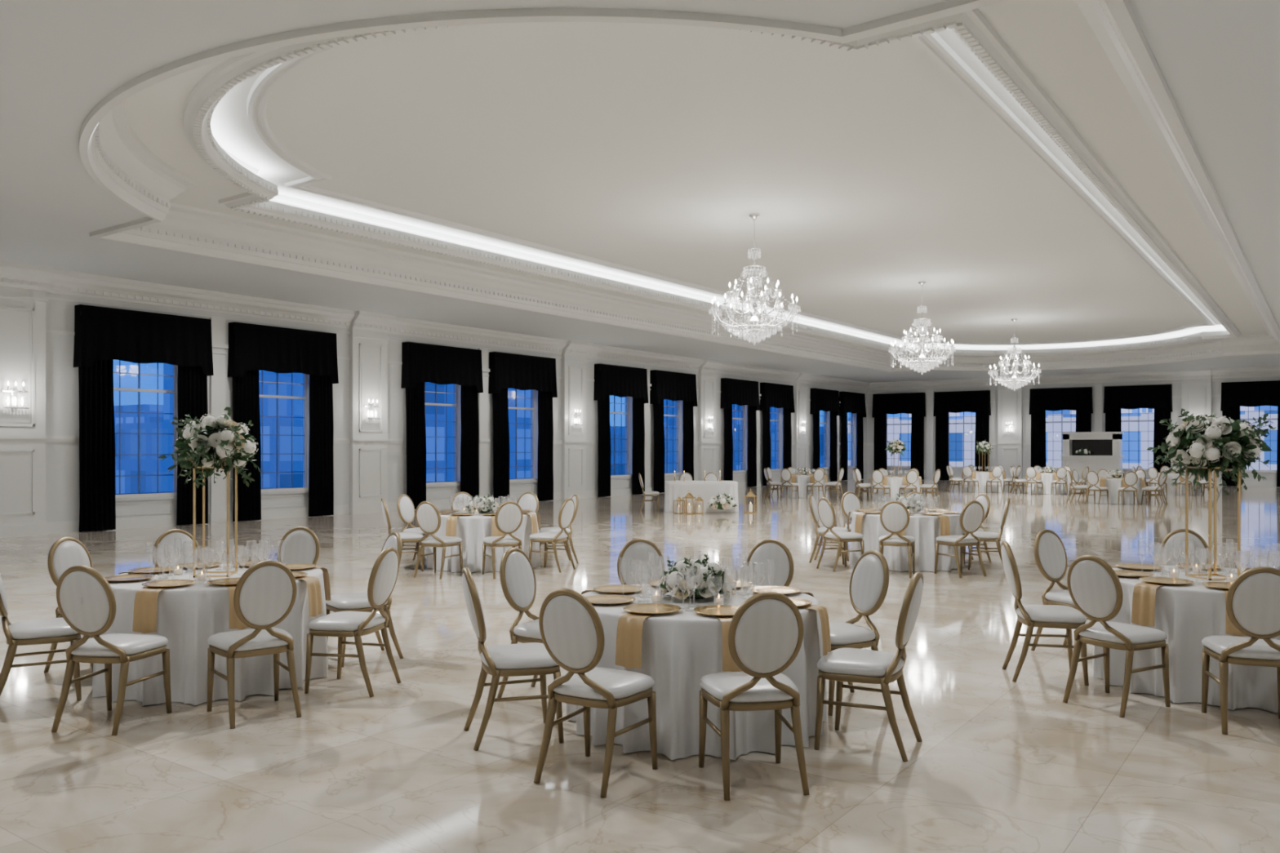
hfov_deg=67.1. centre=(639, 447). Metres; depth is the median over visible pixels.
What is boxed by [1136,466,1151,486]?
dining chair
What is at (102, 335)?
curtain
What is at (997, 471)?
dining chair
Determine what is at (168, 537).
dining chair
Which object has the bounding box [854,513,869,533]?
napkin
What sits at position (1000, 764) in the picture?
floor
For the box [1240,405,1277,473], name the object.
window
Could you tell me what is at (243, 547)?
wine glass
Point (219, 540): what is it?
wine glass
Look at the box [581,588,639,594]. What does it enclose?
napkin
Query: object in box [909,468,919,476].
dining chair
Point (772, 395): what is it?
curtain
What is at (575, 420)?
wall sconce
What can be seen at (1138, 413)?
window
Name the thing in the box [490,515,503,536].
napkin
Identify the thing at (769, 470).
dining chair
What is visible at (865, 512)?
charger plate
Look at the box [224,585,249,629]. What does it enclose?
napkin
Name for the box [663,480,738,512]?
head table
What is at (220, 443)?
floral centerpiece
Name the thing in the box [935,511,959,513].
charger plate
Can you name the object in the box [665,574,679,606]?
glass
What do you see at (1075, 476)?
dining chair
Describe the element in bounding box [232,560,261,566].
charger plate
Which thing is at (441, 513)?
charger plate
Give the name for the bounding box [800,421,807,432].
wall sconce
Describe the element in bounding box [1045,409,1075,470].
window
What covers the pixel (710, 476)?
dining chair
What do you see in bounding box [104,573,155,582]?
charger plate
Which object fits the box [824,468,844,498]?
dining chair
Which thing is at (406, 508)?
dining chair
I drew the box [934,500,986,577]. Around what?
dining chair
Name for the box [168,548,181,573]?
glass
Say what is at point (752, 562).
wine glass
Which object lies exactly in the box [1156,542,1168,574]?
wine glass
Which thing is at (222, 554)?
glass
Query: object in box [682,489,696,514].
candle lantern
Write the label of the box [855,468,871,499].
dining chair
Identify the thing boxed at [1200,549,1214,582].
wine glass
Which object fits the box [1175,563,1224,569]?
charger plate
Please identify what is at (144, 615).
napkin
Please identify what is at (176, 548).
wine glass
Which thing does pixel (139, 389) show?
window
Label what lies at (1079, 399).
curtain
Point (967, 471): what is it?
dining chair
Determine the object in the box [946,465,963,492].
dining chair
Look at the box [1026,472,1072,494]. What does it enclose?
tablecloth
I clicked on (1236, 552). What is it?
wine glass
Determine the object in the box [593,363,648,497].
curtain
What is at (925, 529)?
tablecloth
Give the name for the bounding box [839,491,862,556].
dining chair
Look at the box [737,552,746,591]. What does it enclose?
glass
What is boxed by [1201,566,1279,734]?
dining chair
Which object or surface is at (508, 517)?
dining chair
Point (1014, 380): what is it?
crystal chandelier
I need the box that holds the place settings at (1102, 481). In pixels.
[1087,471,1146,487]
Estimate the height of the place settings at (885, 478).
0.462 m
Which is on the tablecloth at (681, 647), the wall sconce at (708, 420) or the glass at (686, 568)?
the glass at (686, 568)
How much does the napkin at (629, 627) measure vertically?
0.276 m
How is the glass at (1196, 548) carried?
on the tablecloth at (1188, 614)
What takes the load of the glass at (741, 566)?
on the tablecloth at (681, 647)
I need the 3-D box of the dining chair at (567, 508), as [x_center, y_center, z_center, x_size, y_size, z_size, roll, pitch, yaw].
[-1.205,1.200,13.381,0.568,1.009,0.490,0,0,25]
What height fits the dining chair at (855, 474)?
1.009 m
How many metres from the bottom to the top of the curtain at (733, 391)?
4.515 m
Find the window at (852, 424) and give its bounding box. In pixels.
[847,413,857,468]
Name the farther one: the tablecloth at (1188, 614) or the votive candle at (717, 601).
the tablecloth at (1188, 614)
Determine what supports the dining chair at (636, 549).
on the floor
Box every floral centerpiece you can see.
[157,406,262,577]
[465,493,500,512]
[657,552,735,599]
[796,466,811,475]
[884,437,906,476]
[895,493,925,513]
[974,439,993,471]
[1041,465,1056,472]
[1107,469,1124,478]
[1146,408,1275,580]
[1167,466,1179,473]
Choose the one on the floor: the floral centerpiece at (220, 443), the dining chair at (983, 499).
the dining chair at (983, 499)
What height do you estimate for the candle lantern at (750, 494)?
0.629 m
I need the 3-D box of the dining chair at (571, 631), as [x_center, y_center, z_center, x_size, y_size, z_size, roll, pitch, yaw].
[-0.232,1.200,4.988,0.490,1.009,0.568,0,0,30]
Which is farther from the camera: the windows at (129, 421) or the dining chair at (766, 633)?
the windows at (129, 421)
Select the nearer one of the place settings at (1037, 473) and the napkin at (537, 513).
the napkin at (537, 513)
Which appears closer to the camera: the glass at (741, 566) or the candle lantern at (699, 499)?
the glass at (741, 566)
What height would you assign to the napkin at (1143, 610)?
0.276 m
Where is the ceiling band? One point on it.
(1055, 42)
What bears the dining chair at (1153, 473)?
on the floor
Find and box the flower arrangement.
[707,493,737,509]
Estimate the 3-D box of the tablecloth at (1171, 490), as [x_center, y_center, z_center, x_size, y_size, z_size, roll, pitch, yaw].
[19.410,1.319,34.999,1.583,0.759,1.578,0,0,11]
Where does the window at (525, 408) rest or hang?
in the wall at (62, 384)
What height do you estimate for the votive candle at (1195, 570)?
0.069 m
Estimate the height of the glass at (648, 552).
0.245 m
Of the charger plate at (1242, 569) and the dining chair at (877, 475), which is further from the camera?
the dining chair at (877, 475)
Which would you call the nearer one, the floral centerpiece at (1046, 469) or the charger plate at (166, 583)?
the charger plate at (166, 583)
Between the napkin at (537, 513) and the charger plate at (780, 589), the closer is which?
the charger plate at (780, 589)
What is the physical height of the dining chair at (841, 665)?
1.009 m
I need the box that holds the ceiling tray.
[210,22,1222,345]
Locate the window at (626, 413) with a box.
[609,395,632,479]
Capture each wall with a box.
[45,292,866,522]
[866,376,1279,481]
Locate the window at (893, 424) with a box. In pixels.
[886,413,911,468]
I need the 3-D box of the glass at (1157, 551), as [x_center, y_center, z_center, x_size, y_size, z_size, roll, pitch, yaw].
[3.778,0.848,6.993,0.086,0.180,0.086,0,0,36]
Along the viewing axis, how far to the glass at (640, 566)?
6.15 m
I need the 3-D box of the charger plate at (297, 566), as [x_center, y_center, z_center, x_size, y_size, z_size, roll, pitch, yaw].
[-2.674,0.924,7.448,0.332,0.015,0.332,0,0,36]
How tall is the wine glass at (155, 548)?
0.225 m
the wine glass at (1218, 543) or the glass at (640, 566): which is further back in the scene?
the wine glass at (1218, 543)
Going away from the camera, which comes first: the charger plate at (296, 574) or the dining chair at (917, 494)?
the charger plate at (296, 574)
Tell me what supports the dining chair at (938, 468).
on the floor
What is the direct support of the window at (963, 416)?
in the wall at (1176, 388)
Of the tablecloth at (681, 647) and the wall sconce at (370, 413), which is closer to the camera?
the tablecloth at (681, 647)
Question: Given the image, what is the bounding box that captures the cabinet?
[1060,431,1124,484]
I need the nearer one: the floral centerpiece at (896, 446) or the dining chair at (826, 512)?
the dining chair at (826, 512)
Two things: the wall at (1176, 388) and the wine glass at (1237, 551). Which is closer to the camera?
the wine glass at (1237, 551)
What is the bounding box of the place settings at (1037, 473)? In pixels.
[1025,467,1072,480]
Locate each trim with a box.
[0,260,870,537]
[78,0,1279,372]
[866,365,1279,485]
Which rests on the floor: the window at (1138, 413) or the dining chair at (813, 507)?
the dining chair at (813, 507)
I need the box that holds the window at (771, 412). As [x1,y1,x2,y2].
[769,407,782,471]
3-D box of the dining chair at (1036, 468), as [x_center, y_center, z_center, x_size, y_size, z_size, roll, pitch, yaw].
[15.137,1.200,36.609,0.490,1.009,0.568,0,0,7]
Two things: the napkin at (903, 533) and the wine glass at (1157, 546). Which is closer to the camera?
the wine glass at (1157, 546)
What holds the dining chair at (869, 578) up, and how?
on the floor
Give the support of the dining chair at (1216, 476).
on the floor
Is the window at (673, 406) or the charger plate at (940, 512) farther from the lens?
the window at (673, 406)
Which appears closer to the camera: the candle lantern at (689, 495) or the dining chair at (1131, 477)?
the candle lantern at (689, 495)
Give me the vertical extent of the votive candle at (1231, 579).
0.069 m
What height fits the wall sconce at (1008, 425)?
0.651 m
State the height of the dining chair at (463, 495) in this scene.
1.009 m
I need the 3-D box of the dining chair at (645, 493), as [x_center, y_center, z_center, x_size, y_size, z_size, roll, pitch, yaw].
[0.243,1.200,25.898,0.568,1.009,0.490,0,0,0]
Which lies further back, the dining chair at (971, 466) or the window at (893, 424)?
the window at (893, 424)
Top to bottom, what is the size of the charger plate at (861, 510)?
0.015 m
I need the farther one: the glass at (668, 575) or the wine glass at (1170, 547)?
the wine glass at (1170, 547)
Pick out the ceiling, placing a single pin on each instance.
(1218, 60)
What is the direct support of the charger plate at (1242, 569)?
on the napkin
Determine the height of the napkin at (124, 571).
0.276 m
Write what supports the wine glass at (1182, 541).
on the tablecloth at (1188, 614)
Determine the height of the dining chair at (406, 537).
1.009 m
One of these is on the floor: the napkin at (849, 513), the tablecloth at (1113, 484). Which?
the tablecloth at (1113, 484)
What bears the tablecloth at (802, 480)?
on the floor
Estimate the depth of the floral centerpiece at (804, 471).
32.87 m
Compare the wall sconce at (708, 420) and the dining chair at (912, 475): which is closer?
the dining chair at (912, 475)
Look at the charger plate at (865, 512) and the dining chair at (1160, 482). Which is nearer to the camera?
the charger plate at (865, 512)
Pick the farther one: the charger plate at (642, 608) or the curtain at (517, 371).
the curtain at (517, 371)
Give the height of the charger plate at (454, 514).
0.015 m
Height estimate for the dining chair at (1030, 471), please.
1.009 m
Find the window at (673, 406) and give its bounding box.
[663,399,679,476]
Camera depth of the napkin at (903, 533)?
13.12 m
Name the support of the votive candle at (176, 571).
on the tablecloth at (188, 615)
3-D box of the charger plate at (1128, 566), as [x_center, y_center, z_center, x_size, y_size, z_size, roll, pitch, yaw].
[3.855,0.924,7.449,0.332,0.015,0.332,0,0,36]
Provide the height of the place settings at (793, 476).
0.462 m
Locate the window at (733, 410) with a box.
[732,404,747,474]
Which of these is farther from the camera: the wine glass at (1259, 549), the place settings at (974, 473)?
the place settings at (974, 473)
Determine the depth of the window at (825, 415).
48.13 m
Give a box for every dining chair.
[0,574,81,701]
[44,537,93,672]
[51,564,171,735]
[151,528,200,567]
[207,560,301,728]
[277,526,319,564]
[304,546,400,697]
[325,531,403,666]
[381,497,423,571]
[396,493,426,564]
[413,501,462,579]
[450,492,473,510]
[461,567,564,751]
[482,501,523,578]
[497,547,543,697]
[517,492,540,556]
[528,497,575,573]
[533,588,657,797]
[538,493,578,564]
[617,537,665,585]
[638,473,659,511]
[679,472,693,480]
[698,591,809,799]
[705,472,717,480]
[745,538,794,586]
[764,467,782,497]
[765,466,781,496]
[780,468,799,498]
[787,466,796,474]
[806,468,824,498]
[808,493,848,564]
[813,572,923,762]
[816,497,864,572]
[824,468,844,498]
[826,467,844,496]
[827,550,888,715]
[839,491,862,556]
[852,469,871,500]
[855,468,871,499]
[871,470,890,502]
[878,467,888,475]
[878,500,915,577]
[898,470,917,497]
[906,491,928,510]
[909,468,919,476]
[920,469,940,502]
[921,468,940,499]
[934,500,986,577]
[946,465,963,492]
[947,465,962,491]
[961,466,978,493]
[962,493,991,564]
[967,497,1010,570]
[968,464,976,471]
[986,466,1002,493]
[1000,540,1088,685]
[1003,466,1021,493]
[1009,466,1026,493]
[1010,466,1025,492]
[1025,466,1043,494]
[1031,528,1091,657]
[1033,465,1042,472]
[1050,466,1068,495]
[1062,555,1170,717]
[1063,466,1071,472]
[1066,470,1088,502]
[1068,466,1088,494]
[1071,469,1088,501]
[1085,471,1108,504]
[1097,469,1109,477]
[1118,471,1138,506]
[1132,466,1149,493]
[1135,469,1146,502]
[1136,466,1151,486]
[1141,471,1165,505]
[1145,470,1167,503]
[1146,466,1167,495]
[1159,528,1208,565]
[1160,466,1169,472]
[1175,470,1192,496]
[1195,471,1217,495]
[1200,475,1219,494]
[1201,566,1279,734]
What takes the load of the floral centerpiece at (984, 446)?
on the tablecloth at (982, 477)
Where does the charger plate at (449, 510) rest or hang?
on the napkin
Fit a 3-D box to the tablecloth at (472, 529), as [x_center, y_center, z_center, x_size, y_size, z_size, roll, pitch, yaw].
[-2.239,1.319,13.800,1.588,0.759,1.574,0,0,-8]
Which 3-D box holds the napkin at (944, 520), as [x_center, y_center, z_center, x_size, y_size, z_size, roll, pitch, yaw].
[4.079,1.072,13.313,0.168,0.276,0.394,0,0,-23]
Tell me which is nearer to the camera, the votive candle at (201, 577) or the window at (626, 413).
the votive candle at (201, 577)
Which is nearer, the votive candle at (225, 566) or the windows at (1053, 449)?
the votive candle at (225, 566)
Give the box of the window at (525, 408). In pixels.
[507,389,537,484]
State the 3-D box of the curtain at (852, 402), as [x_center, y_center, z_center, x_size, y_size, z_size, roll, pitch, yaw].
[11.031,-0.573,50.011,0.340,4.515,2.795,0,0,36]
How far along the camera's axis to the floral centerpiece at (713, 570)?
5.88 m
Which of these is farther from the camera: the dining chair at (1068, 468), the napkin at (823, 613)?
the dining chair at (1068, 468)
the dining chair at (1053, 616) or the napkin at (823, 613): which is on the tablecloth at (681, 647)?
the napkin at (823, 613)
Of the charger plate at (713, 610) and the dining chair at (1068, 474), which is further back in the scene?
the dining chair at (1068, 474)
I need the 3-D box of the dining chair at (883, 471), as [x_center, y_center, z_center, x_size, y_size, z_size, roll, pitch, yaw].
[8.130,1.200,32.117,0.490,1.009,0.568,0,0,-5]
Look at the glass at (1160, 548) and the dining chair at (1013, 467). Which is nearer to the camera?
the glass at (1160, 548)
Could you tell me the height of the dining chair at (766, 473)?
1.009 m
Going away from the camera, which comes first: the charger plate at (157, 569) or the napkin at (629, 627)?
the napkin at (629, 627)
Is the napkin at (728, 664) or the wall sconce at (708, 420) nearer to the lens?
the napkin at (728, 664)
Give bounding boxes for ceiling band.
[124,0,1267,355]
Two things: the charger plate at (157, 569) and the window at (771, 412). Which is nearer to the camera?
the charger plate at (157, 569)
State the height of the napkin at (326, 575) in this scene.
0.276 m
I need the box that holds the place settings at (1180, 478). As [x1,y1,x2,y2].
[1150,469,1201,480]
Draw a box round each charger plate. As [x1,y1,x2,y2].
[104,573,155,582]
[127,566,177,573]
[141,579,195,587]
[175,561,222,568]
[206,577,240,585]
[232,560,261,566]
[284,563,315,569]
[291,571,307,577]
[438,509,461,511]
[439,511,455,514]
[449,513,474,515]
[481,513,495,515]
[521,509,533,511]
[585,594,635,604]
[593,584,644,593]
[622,603,680,613]
[647,579,661,586]
[693,604,739,616]
[733,580,753,587]
[749,586,800,594]
[788,597,811,606]
[854,509,877,511]
[862,511,879,513]
[920,512,945,515]
[925,509,949,511]
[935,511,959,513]
[1113,569,1154,577]
[1115,563,1164,569]
[1138,577,1193,584]
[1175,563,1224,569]
[1202,582,1232,589]
[1240,568,1251,571]
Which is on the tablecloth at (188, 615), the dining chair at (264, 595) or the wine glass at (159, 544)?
the wine glass at (159, 544)
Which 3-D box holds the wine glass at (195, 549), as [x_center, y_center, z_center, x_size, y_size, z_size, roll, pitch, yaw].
[-3.062,0.825,6.714,0.082,0.225,0.082,0,0,36]
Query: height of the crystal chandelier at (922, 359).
2.473 m
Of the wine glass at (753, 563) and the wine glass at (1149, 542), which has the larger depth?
the wine glass at (1149, 542)
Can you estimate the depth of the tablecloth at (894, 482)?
30.36 m
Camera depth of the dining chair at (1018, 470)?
36.08 m
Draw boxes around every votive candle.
[173,564,183,575]
[196,569,207,580]
[222,560,232,570]
[650,590,662,602]
[713,593,724,604]
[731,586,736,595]
[1168,568,1179,577]
[1191,564,1201,573]
[1225,573,1237,582]
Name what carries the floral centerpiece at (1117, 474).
on the tablecloth at (1113, 484)
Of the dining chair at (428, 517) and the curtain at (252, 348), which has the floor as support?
the dining chair at (428, 517)
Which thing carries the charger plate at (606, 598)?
on the napkin
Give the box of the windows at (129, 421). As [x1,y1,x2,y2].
[114,363,848,493]
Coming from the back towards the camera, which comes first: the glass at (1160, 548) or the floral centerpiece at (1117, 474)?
the floral centerpiece at (1117, 474)
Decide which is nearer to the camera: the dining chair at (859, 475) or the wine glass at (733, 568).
the wine glass at (733, 568)
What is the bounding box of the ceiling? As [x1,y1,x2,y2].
[0,0,1279,382]
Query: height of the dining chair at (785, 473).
1.009 m
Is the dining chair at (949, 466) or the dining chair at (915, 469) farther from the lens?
the dining chair at (949, 466)
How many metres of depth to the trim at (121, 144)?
16.34 m
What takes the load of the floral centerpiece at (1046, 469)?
on the tablecloth at (1046, 478)
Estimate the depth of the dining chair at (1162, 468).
36.29 m
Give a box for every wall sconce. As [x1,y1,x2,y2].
[0,381,28,408]
[364,400,380,423]
[572,409,582,427]
[706,416,715,431]
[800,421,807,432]
[1004,422,1013,432]
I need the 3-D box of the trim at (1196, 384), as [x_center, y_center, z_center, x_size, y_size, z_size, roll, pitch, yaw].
[21.497,-0.875,44.996,23.200,5.150,0.430,0,0,36]
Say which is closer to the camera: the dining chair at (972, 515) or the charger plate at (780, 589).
the charger plate at (780, 589)
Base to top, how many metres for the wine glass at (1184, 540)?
0.225 m
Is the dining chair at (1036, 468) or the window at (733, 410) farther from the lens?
the window at (733, 410)
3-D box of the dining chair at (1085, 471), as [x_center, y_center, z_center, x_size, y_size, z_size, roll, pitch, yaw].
[15.755,1.200,34.642,0.490,1.009,0.568,0,0,-38]
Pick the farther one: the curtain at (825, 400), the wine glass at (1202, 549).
the curtain at (825, 400)
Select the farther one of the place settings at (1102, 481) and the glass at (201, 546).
the place settings at (1102, 481)
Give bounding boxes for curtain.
[73,304,213,532]
[226,321,338,521]
[400,342,483,509]
[488,351,557,503]
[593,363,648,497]
[649,369,697,493]
[720,377,759,486]
[760,382,795,485]
[809,387,840,481]
[839,391,866,480]
[871,392,925,479]
[933,390,991,479]
[1029,386,1093,468]
[1103,384,1172,472]
[1220,380,1279,487]
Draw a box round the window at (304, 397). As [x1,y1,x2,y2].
[258,369,308,494]
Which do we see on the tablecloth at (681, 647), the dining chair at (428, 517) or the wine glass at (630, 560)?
the wine glass at (630, 560)
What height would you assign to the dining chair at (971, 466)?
1.009 m
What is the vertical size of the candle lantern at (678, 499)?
0.484 m
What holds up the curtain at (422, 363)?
hanging from the wall at (62, 384)
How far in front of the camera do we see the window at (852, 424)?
50.81 m
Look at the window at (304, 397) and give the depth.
23.41 m
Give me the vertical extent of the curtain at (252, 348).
4.515 m
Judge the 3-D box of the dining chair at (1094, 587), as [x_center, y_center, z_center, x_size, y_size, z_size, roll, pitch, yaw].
[3.131,1.200,6.375,0.568,1.009,0.490,0,0,-31]
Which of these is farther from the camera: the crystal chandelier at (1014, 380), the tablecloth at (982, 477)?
the tablecloth at (982, 477)
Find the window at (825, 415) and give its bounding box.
[819,411,830,470]
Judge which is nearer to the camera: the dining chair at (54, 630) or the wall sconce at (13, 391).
the dining chair at (54, 630)
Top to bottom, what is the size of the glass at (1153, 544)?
0.245 m
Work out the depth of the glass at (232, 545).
7.44 m
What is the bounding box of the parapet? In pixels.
[115,468,776,494]
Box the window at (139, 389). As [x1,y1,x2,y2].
[113,360,177,501]
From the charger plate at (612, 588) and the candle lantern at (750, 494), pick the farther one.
the candle lantern at (750, 494)
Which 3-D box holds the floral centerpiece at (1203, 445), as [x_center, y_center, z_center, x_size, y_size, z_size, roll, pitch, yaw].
[4.117,0.326,6.941,0.735,1.227,0.804,0,0,-12]
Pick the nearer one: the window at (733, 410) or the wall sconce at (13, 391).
the wall sconce at (13, 391)
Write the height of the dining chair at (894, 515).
1.009 m
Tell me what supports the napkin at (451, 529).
on the tablecloth at (472, 529)
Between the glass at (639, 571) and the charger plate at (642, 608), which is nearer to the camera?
the charger plate at (642, 608)
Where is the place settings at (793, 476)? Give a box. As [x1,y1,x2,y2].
[780,468,827,483]
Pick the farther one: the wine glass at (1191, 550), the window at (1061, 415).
the window at (1061, 415)
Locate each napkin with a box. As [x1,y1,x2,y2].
[118,571,170,574]
[132,586,171,633]
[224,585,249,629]
[294,576,322,617]
[306,565,330,600]
[445,515,459,536]
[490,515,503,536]
[524,513,537,533]
[530,511,540,529]
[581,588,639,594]
[615,612,656,668]
[714,615,742,671]
[752,590,813,597]
[796,604,831,655]
[847,511,861,529]
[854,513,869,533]
[893,529,905,535]
[933,515,950,536]
[1111,565,1158,571]
[1131,582,1168,626]
[1220,588,1247,636]
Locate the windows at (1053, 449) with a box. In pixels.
[848,405,1277,470]
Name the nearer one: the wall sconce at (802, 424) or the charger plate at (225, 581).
the charger plate at (225, 581)
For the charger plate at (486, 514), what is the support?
on the napkin at (495, 532)
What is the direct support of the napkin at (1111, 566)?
on the tablecloth at (1188, 614)
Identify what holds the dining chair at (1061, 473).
on the floor
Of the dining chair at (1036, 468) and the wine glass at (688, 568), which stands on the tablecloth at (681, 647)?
the wine glass at (688, 568)
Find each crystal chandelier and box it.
[708,213,800,345]
[889,280,955,368]
[988,318,1039,386]
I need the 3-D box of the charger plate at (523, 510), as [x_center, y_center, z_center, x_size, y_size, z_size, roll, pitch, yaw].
[-1.719,0.924,14.021,0.332,0.015,0.332,0,0,36]
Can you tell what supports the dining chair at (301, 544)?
on the floor
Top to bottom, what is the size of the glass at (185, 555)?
0.180 m
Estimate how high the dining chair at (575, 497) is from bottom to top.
1.009 m
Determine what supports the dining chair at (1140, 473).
on the floor
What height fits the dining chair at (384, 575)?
1.009 m
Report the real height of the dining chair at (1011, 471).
1.009 m
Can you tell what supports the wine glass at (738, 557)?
on the tablecloth at (681, 647)
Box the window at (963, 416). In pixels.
[948,412,975,469]
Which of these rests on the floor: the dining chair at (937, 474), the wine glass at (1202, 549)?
the dining chair at (937, 474)
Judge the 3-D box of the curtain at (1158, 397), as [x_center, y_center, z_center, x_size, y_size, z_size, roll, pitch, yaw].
[22.738,-0.573,44.154,2.795,4.515,0.340,0,0,36]
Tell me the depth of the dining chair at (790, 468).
34.30 m
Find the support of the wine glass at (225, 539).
on the tablecloth at (188, 615)
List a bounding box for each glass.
[147,546,156,582]
[153,547,165,580]
[156,543,168,575]
[156,552,170,578]
[163,544,175,576]
[166,547,179,579]
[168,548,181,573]
[183,540,192,571]
[183,555,197,579]
[193,549,205,582]
[196,546,208,570]
[200,547,208,583]
[203,548,216,581]
[214,539,226,569]
[222,554,235,568]
[223,538,235,568]
[231,545,244,569]
[236,546,248,575]
[237,546,249,572]
[629,560,641,596]
[634,564,642,604]
[635,565,649,604]
[636,570,650,601]
[638,560,651,598]
[640,565,653,595]
[647,551,656,590]
[650,565,664,604]
[657,557,670,592]
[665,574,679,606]
[676,568,690,608]
[684,568,694,611]
[687,568,701,607]
[707,575,722,604]
[723,568,737,591]
[724,566,737,605]
[735,556,747,592]
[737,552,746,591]
[737,565,750,595]
[740,565,749,593]
[741,561,754,599]
[742,571,756,601]
[752,563,765,592]
[1148,542,1160,573]
[1153,544,1161,577]
[1155,546,1168,577]
[1155,551,1168,577]
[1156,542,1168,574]
[1159,547,1172,573]
[1168,546,1182,565]
[1179,541,1191,572]
[1180,555,1194,571]
[1182,540,1194,571]
[1190,550,1203,583]
[1195,547,1208,572]
[1198,548,1207,585]
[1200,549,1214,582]
[1217,542,1229,573]
[1218,557,1233,573]
[1235,551,1248,573]
[1236,551,1250,570]
[1251,552,1260,568]
[1257,549,1271,566]
[1263,546,1277,566]
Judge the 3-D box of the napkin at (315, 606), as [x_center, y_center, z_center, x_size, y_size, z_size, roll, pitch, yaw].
[-2.502,1.072,6.946,0.394,0.276,0.168,0,0,14]
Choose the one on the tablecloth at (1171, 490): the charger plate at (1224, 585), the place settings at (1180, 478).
the place settings at (1180, 478)
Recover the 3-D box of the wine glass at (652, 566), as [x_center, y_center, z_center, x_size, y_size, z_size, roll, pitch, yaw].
[0.105,0.825,5.794,0.082,0.225,0.082,0,0,36]
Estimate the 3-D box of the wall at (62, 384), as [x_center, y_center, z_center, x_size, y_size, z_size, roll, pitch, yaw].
[-2.654,-1.600,31.522,0.300,6.600,51.100,0,0,36]
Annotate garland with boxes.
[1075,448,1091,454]
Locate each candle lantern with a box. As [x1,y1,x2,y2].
[672,494,684,514]
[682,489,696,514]
[694,494,703,513]
[744,488,757,513]
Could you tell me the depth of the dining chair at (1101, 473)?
30.81 m
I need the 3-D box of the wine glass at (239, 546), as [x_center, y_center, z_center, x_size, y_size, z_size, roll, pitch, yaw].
[-2.845,0.825,6.936,0.082,0.225,0.082,0,0,36]
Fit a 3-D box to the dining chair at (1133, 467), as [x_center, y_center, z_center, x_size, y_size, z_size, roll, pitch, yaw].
[18.315,1.200,35.290,0.568,1.009,0.490,0,0,15]
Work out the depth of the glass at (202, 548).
6.66 m
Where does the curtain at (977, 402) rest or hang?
hanging from the wall at (1176, 388)
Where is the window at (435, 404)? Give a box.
[424,382,460,487]
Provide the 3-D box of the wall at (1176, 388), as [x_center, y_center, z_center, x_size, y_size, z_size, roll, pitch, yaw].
[21.710,-1.600,45.293,23.200,6.600,0.300,0,0,36]
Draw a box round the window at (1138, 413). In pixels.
[1121,408,1154,471]
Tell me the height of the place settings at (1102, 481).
0.462 m
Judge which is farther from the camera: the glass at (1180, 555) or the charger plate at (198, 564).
the charger plate at (198, 564)
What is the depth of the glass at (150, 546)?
6.74 m
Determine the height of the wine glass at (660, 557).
0.225 m
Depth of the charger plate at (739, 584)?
6.52 m
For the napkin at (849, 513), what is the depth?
14.16 m
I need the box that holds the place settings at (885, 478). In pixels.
[871,470,921,485]
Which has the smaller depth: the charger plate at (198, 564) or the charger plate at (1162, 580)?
the charger plate at (1162, 580)
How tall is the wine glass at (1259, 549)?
0.225 m
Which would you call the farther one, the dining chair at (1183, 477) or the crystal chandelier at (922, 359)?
the dining chair at (1183, 477)
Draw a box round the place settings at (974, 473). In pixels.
[961,466,1005,479]
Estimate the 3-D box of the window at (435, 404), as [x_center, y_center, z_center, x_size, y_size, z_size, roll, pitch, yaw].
[-5.721,-0.395,27.212,0.350,3.010,1.720,0,0,36]
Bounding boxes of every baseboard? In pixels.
[47,474,866,534]
[866,474,1276,487]
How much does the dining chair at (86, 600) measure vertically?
1.009 m
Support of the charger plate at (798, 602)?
on the napkin at (823, 613)
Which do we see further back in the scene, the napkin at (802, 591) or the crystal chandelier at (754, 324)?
the crystal chandelier at (754, 324)
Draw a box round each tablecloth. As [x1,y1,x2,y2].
[92,563,328,706]
[426,510,540,573]
[565,583,827,759]
[781,474,827,497]
[849,510,964,572]
[871,475,921,501]
[962,471,1005,492]
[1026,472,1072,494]
[1088,477,1146,504]
[1092,565,1279,713]
[1151,472,1200,495]
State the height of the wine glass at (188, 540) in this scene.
0.225 m
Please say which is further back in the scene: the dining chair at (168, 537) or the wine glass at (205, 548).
the dining chair at (168, 537)
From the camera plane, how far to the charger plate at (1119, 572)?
7.06 m
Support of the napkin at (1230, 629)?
on the tablecloth at (1188, 614)
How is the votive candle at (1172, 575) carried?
on the tablecloth at (1188, 614)
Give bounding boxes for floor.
[0,479,1279,852]
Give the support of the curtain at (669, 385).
hanging from the wall at (62, 384)
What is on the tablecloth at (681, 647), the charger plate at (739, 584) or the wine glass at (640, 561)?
the wine glass at (640, 561)
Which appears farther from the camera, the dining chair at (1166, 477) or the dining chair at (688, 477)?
the dining chair at (1166, 477)
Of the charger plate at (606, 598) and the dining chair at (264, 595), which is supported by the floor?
the dining chair at (264, 595)
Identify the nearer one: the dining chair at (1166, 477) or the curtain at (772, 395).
the dining chair at (1166, 477)
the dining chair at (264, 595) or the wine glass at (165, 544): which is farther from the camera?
the wine glass at (165, 544)
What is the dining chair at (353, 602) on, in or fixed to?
on the floor
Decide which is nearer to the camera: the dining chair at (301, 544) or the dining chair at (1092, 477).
the dining chair at (301, 544)

